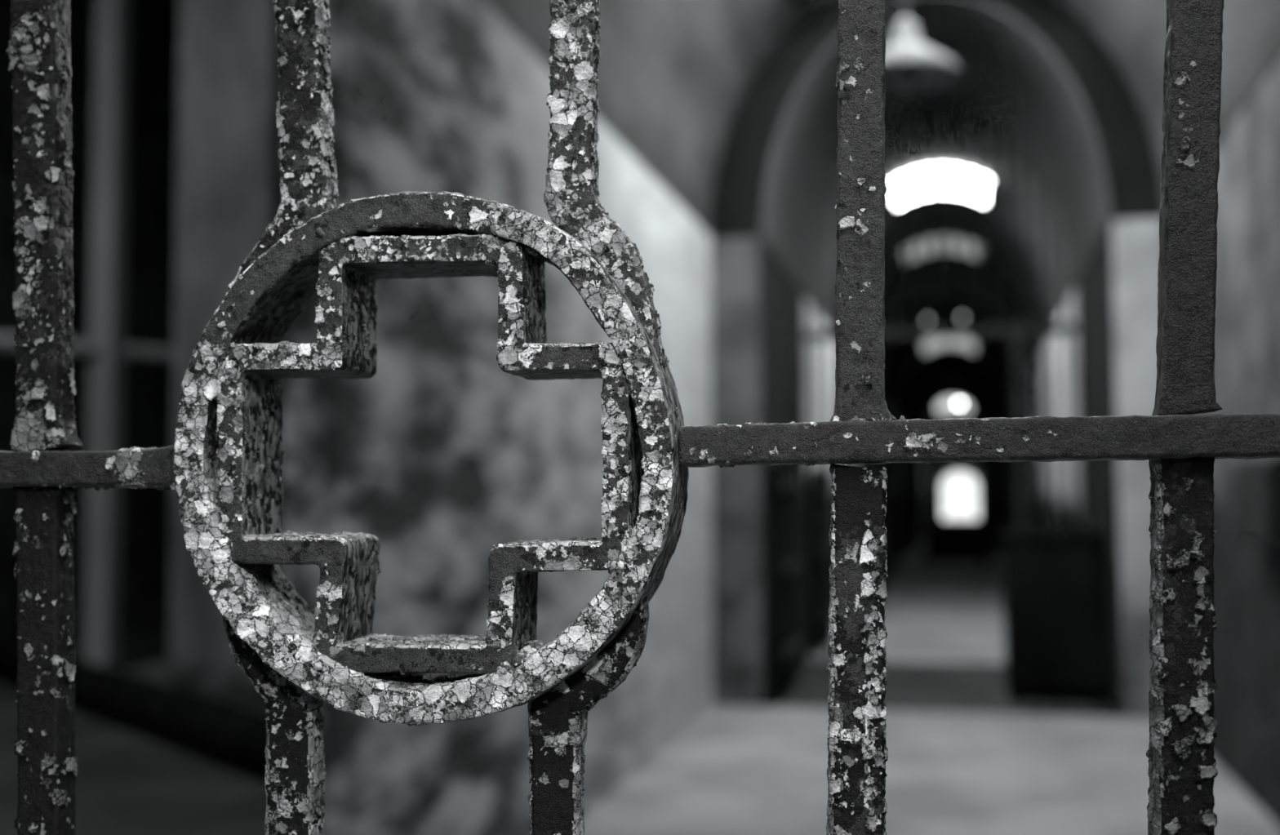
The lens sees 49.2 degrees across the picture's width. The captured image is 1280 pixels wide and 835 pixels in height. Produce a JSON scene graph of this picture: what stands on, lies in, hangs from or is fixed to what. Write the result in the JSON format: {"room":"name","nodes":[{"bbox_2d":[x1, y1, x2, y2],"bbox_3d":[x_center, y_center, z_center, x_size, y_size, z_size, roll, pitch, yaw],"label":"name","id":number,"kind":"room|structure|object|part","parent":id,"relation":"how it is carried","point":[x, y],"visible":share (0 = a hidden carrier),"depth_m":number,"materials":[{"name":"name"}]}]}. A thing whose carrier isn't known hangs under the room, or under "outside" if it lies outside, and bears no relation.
{"room":"prison interior","nodes":[
{"label":"prison interior","id":0,"kind":"room"},
{"bbox_2d":[0,0,177,642],"bbox_3d":[-7.353,-1.480,8.802,0.200,7.000,16.700,-1,-3,13],"label":"window","id":1,"kind":"structure","parent":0,"point":[145,571],"depth_m":15.68,"materials":[{"name":"glass"}]},
{"bbox_2d":[130,0,178,35],"bbox_3d":[-4.101,-5.129,8.260,6.900,0.200,16.700,-1,-3,13],"label":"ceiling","id":2,"kind":"structure","parent":0,"point":[165,13],"depth_m":15.82,"materials":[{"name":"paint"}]},
{"bbox_2d":[280,0,713,834],"bbox_3d":[-0.263,0.186,7.113,0.180,3.430,6.250,-1,-3,13],"label":"wall","id":3,"kind":"structure","parent":0,"point":[444,455],"depth_m":5.09,"materials":[{"name":"paint"}]},
{"bbox_2d":[0,536,1279,834],"bbox_3d":[3.917,3.275,29.999,12.200,0.200,63.500,-1,-3,13],"label":"floor","id":4,"kind":"structure","parent":0,"point":[734,770],"depth_m":7.84,"materials":[{"name":"concrete"}]},
{"bbox_2d":[0,0,173,670],"bbox_3d":[-4.591,-1.234,12.472,0.296,6.900,4.632,-3,-4,39],"label":"window frame","id":5,"kind":"structure","parent":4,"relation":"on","point":[106,350],"depth_m":12.25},
{"bbox_3d":[-4.587,-0.585,12.434,0.157,0.157,4.630,-3,-4,40],"label":"cross rail","id":6,"kind":"part","parent":5,"relation":"part of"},
{"bbox_3d":[-4.696,-1.241,12.341,0.240,6.900,0.200,-1,-3,13],"label":"post","id":7,"kind":"part","parent":5,"relation":"part of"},
{"bbox_2d":[0,639,266,777],"bbox_3d":[-3.550,1.889,9.492,0.320,0.308,5.903,2,-4,-38],"label":"baseboard","id":8,"kind":"structure","parent":4,"relation":"on","point":[230,734],"depth_m":8.38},
{"bbox_2d":[119,0,283,697],"bbox_3d":[-3.361,-1.305,11.295,1.170,6.900,0.950,-1,-3,13],"label":"wall","id":9,"kind":"structure","parent":4,"relation":"on","point":[228,193],"depth_m":10.96,"materials":[{"name":"paint"}]},
{"bbox_2d":[0,0,1279,834],"bbox_3d":[-0.040,0.414,0.676,1.102,2.211,0.056,-1,-3,10],"label":"iron gate","id":10,"kind":"object","parent":4,"relation":"on","point":[224,464],"visible":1,"depth_m":0.68,"materials":[{"name":"metal"}]},
{"bbox_3d":[-0.392,0.029,0.758,0.315,0.025,0.029,-1,-3,10],"label":"rail","id":11,"kind":"part","parent":10,"relation":"part of","materials":[{"name":"metal"}]},
{"bbox_3d":[0.241,0.009,0.649,0.448,0.025,0.029,-1,-3,10],"label":"rail","id":12,"kind":"part","parent":10,"relation":"part of","materials":[{"name":"metal"}]},
{"bbox_2d":[710,235,764,706],"bbox_3d":[0.740,0.455,11.517,0.910,3.380,2.800,-1,-3,13],"label":"wall pier","id":13,"kind":"object","parent":4,"relation":"on","point":[735,262],"visible":0.36,"depth_m":10.09,"materials":[{"name":"grey paint"}]},
{"bbox_2d":[768,464,804,698],"bbox_3d":[1.138,1.202,10.666,0.150,1.710,1.100,-1,-3,13],"label":"door","id":14,"kind":"structure","parent":13,"relation":"attached to","point":[785,579],"depth_m":10.28,"materials":[{"name":"wood"}]},
{"bbox_3d":[1.265,1.238,10.973,0.037,0.200,0.037,0,-3,-10],"label":"handle","id":15,"kind":"part","parent":14,"relation":"part of","materials":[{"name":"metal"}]},
{"bbox_2d":[924,525,991,567],"bbox_3d":[6.656,2.698,29.276,1.360,0.850,0.350,-1,-3,13],"label":"barrier","id":16,"kind":"object","parent":4,"relation":"on","point":[943,544],"visible":1,"depth_m":29.16,"materials":[{"name":"black"}]},
{"bbox_2d":[1000,530,1107,702],"bbox_3d":[3.090,1.468,10.456,0.730,1.220,0.750,-1,-3,13],"label":"cabinet","id":17,"kind":"object","parent":4,"relation":"on","point":[1054,581],"visible":1,"depth_m":10.10,"materials":[{"name":"black wood"}]},
{"bbox_3d":[2.844,1.441,10.144,0.310,1.000,0.030,-1,-3,13],"label":"door","id":18,"kind":"part","parent":17,"relation":"part of","materials":[{"name":"black wood"}]},
{"bbox_3d":[3.175,1.436,10.068,0.310,1.000,0.030,-1,-3,13],"label":"door","id":19,"kind":"part","parent":17,"relation":"part of","materials":[{"name":"black wood"}]},
{"bbox_2d":[1111,217,1159,718],"bbox_3d":[3.977,0.401,10.780,0.850,3.380,2.800,-1,-3,13],"label":"wall pier","id":20,"kind":"object","parent":4,"relation":"on","point":[1135,242],"visible":0.29,"depth_m":9.50,"materials":[{"name":"paint"}]},
{"bbox_2d":[804,296,925,655],"bbox_3d":[6.441,1.790,35.822,0.580,3.400,47.200,-1,-3,13],"label":"wall","id":21,"kind":"structure","parent":0,"point":[808,313],"depth_m":14.65,"materials":[{"name":"grey paint"}]},
{"bbox_2d":[760,236,808,706],"bbox_3d":[1.197,0.448,11.428,0.020,3.380,2.770,-1,-3,13],"label":"pillar","id":22,"kind":"structure","parent":21,"relation":"attached to","point":[781,297],"depth_m":11.08,"materials":[{"name":"black paint"}]},
{"bbox_2d":[809,469,829,650],"bbox_3d":[1.855,1.383,13.933,0.150,1.710,1.500,-1,-3,13],"label":"door","id":23,"kind":"structure","parent":21,"relation":"in","point":[823,495],"depth_m":13.36,"materials":[{"name":"wood"}]},
{"bbox_2d":[483,0,1279,419],"bbox_3d":[6.658,-1.235,30.135,3.370,2.040,58.500,-1,-3,13],"label":"ceiling","id":24,"kind":"structure","parent":0,"point":[674,75],"depth_m":10.30,"materials":[{"name":"paint"}]},
{"bbox_2d":[805,187,835,422],"bbox_3d":[1.677,-1.045,12.978,0.272,2.171,0.060,-1,-3,13],"label":"gate","id":25,"kind":"object","parent":24,"relation":"in","point":[828,335],"depth_m":12.96,"materials":[{"name":"metal"}]},
{"bbox_3d":[2.046,0.737,12.795,0.060,2.950,0.060,-1,-3,13],"label":"door post","id":26,"kind":"part","parent":25,"relation":"part of","materials":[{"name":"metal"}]},
{"bbox_2d":[925,296,928,324],"bbox_3d":[4.431,-1.777,21.686,0.100,0.650,0.100,-1,-3,13],"label":"pendant lamp","id":27,"kind":"object","parent":24,"relation":"hanging from","point":[926,318],"visible":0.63,"depth_m":21.66,"materials":[{"name":"metal"}]},
{"bbox_2d":[884,168,990,213],"bbox_3d":[3.315,-2.522,15.536,1.140,0.244,1.150,-1,-3,13],"label":"window","id":28,"kind":"structure","parent":24,"relation":"attached to","point":[984,184],"depth_m":15.44,"materials":[{"name":"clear glass"}]},
{"bbox_2d":[898,237,986,268],"bbox_3d":[4.222,-2.299,19.503,1.160,0.250,1.000,-1,-3,13],"label":"window","id":29,"kind":"structure","parent":24,"relation":"attached to","point":[971,248],"depth_m":19.38,"materials":[{"name":"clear glass"}]},
{"bbox_2d":[919,337,978,358],"bbox_3d":[6.951,-1.621,31.425,1.260,0.285,2.700,-1,-3,13],"label":"window","id":30,"kind":"structure","parent":24,"relation":"attached to","point":[930,344],"depth_m":31.53,"materials":[{"name":"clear glass"}]},
{"bbox_2d":[935,398,971,416],"bbox_3d":[11.562,-0.498,51.574,1.300,0.300,10.500,-1,-3,13],"label":"window","id":31,"kind":"structure","parent":24,"relation":"attached to","point":[950,403],"depth_m":53.48,"materials":[{"name":"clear glass"}]},
{"bbox_2d":[960,295,964,320],"bbox_3d":[5.120,-1.803,22.146,0.100,0.550,0.100,-1,-3,13],"label":"pendant lamp","id":32,"kind":"object","parent":24,"relation":"hanging from","point":[962,317],"visible":0.69,"depth_m":22.13,"materials":[{"name":"metal"}]},
{"bbox_3d":[5.121,-1.584,22.134,0.100,0.110,0.100,-1,-3,13],"label":"bulb","id":33,"kind":"part","parent":32,"relation":"part of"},
{"bbox_3d":[5.120,-1.853,22.149,0.019,0.450,0.019,-1,-3,13],"label":"cord","id":34,"kind":"part","parent":32,"relation":"part of","materials":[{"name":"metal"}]},
{"bbox_2d":[884,109,1075,417],"bbox_3d":[3.060,-1.408,12.682,1.677,2.837,0.060,-1,-3,13],"label":"gate","id":35,"kind":"object","parent":24,"relation":"in","point":[1023,329],"depth_m":12.66,"materials":[{"name":"metal"}]},
{"bbox_3d":[2.713,-0.777,12.726,2.400,0.100,0.040,-1,-3,13],"label":"cross rail","id":36,"kind":"part","parent":35,"relation":"part of","materials":[{"name":"metal"}]},
{"bbox_3d":[3.392,0.715,12.488,0.060,2.950,0.060,-1,-3,13],"label":"door post","id":37,"kind":"part","parent":35,"relation":"part of","materials":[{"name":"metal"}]},
{"bbox_3d":[1.641,-3.084,8.322,1.200,0.120,2.700,-1,-3,13],"label":"window","id":38,"kind":"structure","parent":24,"relation":"attached to","visible":0},
{"bbox_2d":[884,0,962,96],"bbox_3d":[1.517,-2.559,8.013,0.627,1.400,0.627,-1,-3,13],"label":"pendant lamp","id":39,"kind":"object","parent":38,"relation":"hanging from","point":[913,68],"visible":0.8,"depth_m":7.93,"materials":[{"name":"metal"}]},
{"bbox_3d":[1.516,-2.765,8.025,0.018,0.988,0.018,-2,-4,35],"label":"cord","id":40,"kind":"part","parent":39,"relation":"part of","materials":[{"name":"metal"}]},
{"bbox_3d":[1.520,-1.940,7.978,0.154,0.160,0.154,-1,-3,13],"label":"bulb","id":41,"kind":"part","parent":39,"relation":"part of","materials":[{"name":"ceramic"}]},
{"bbox_2d":[710,0,1160,238],"bbox_3d":[2.361,-2.707,11.321,4.400,2.900,2.800,-1,-3,13],"label":"arch","id":42,"kind":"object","parent":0,"point":[1131,164],"depth_m":9.84,"materials":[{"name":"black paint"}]},
{"bbox_2d":[924,410,986,525],"bbox_3d":[13.258,1.850,58.710,3.700,6.200,0.400,-1,-3,13],"label":"wall","id":43,"kind":"structure","parent":0,"point":[932,472],"depth_m":58.57,"materials":[{"name":"paint"}]},
{"bbox_2d":[942,472,977,519],"bbox_3d":[13.374,3.262,58.441,1.440,1.950,0.120,-1,-3,13],"label":"window","id":44,"kind":"structure","parent":43,"relation":"in","point":[959,490],"depth_m":58.44,"materials":[{"name":"glass"}]},
{"bbox_2d":[1000,286,1081,552],"bbox_3d":[9.453,1.740,35.136,0.640,3.400,47.200,-1,-3,13],"label":"wall","id":45,"kind":"structure","parent":0,"point":[1059,340],"depth_m":15.18,"materials":[{"name":"grey paint"}]},
{"bbox_2d":[883,308,1015,574],"bbox_3d":[5.902,0.461,26.670,2.500,5.030,0.600,-1,-3,13],"label":"arch","id":46,"kind":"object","parent":45,"relation":"attached to","point":[993,347],"depth_m":26.52,"materials":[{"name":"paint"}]},
{"bbox_2d":[866,261,1034,530],"bbox_3d":[4.677,0.165,21.317,2.500,5.030,0.600,-1,-3,13],"label":"arch","id":47,"kind":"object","parent":45,"relation":"attached to","point":[944,266],"depth_m":21.08,"materials":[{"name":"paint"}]},
{"bbox_2d":[904,362,1002,551],"bbox_3d":[8.352,1.054,37.378,2.500,5.030,0.600,-1,-3,13],"label":"trim","id":48,"kind":"structure","parent":45,"relation":"attached to","point":[940,372],"depth_m":37.20,"materials":[{"name":"paint"}]},
{"bbox_2d":[915,385,991,542],"bbox_3d":[10.134,1.486,45.165,2.500,5.030,0.600,-1,-3,13],"label":"trim","id":49,"kind":"structure","parent":45,"relation":"attached to","point":[940,394],"depth_m":45.01,"materials":[{"name":"paint"}]},
{"bbox_2d":[1031,510,1048,530],"bbox_3d":[5.006,1.800,17.555,0.150,1.260,1.600,-1,-3,13],"label":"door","id":50,"kind":"structure","parent":45,"relation":"in","point":[1035,522],"depth_m":16.95,"materials":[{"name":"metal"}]},
{"bbox_2d":[1053,514,1077,530],"bbox_3d":[4.048,1.568,13.370,0.150,1.260,1.600,-1,-3,13],"label":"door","id":51,"kind":"structure","parent":45,"relation":"in","point":[1063,519],"depth_m":12.97,"materials":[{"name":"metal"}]},
{"bbox_2d":[1075,221,1123,716],"bbox_3d":[3.556,0.409,10.891,0.020,3.380,2.770,-1,-3,13],"label":"pillar","id":52,"kind":"structure","parent":45,"relation":"attached to","point":[1095,282],"depth_m":10.20,"materials":[{"name":"black paint"}]},
{"bbox_2d":[1193,58,1279,826],"bbox_3d":[2.845,0.086,5.097,0.520,3.380,8.800,-1,-3,13],"label":"wall","id":53,"kind":"structure","parent":0,"point":[1246,636],"depth_m":6.84,"materials":[{"name":"paint"}]},
{"bbox_2d":[1234,457,1279,548],"bbox_3d":[2.782,0.380,6.226,0.115,0.380,0.800,-1,-3,13],"label":"wall box","id":54,"kind":"object","parent":53,"relation":"attached to","point":[1256,482],"visible":1,"depth_m":6.09,"materials":[{"name":"metal"}]}
]}

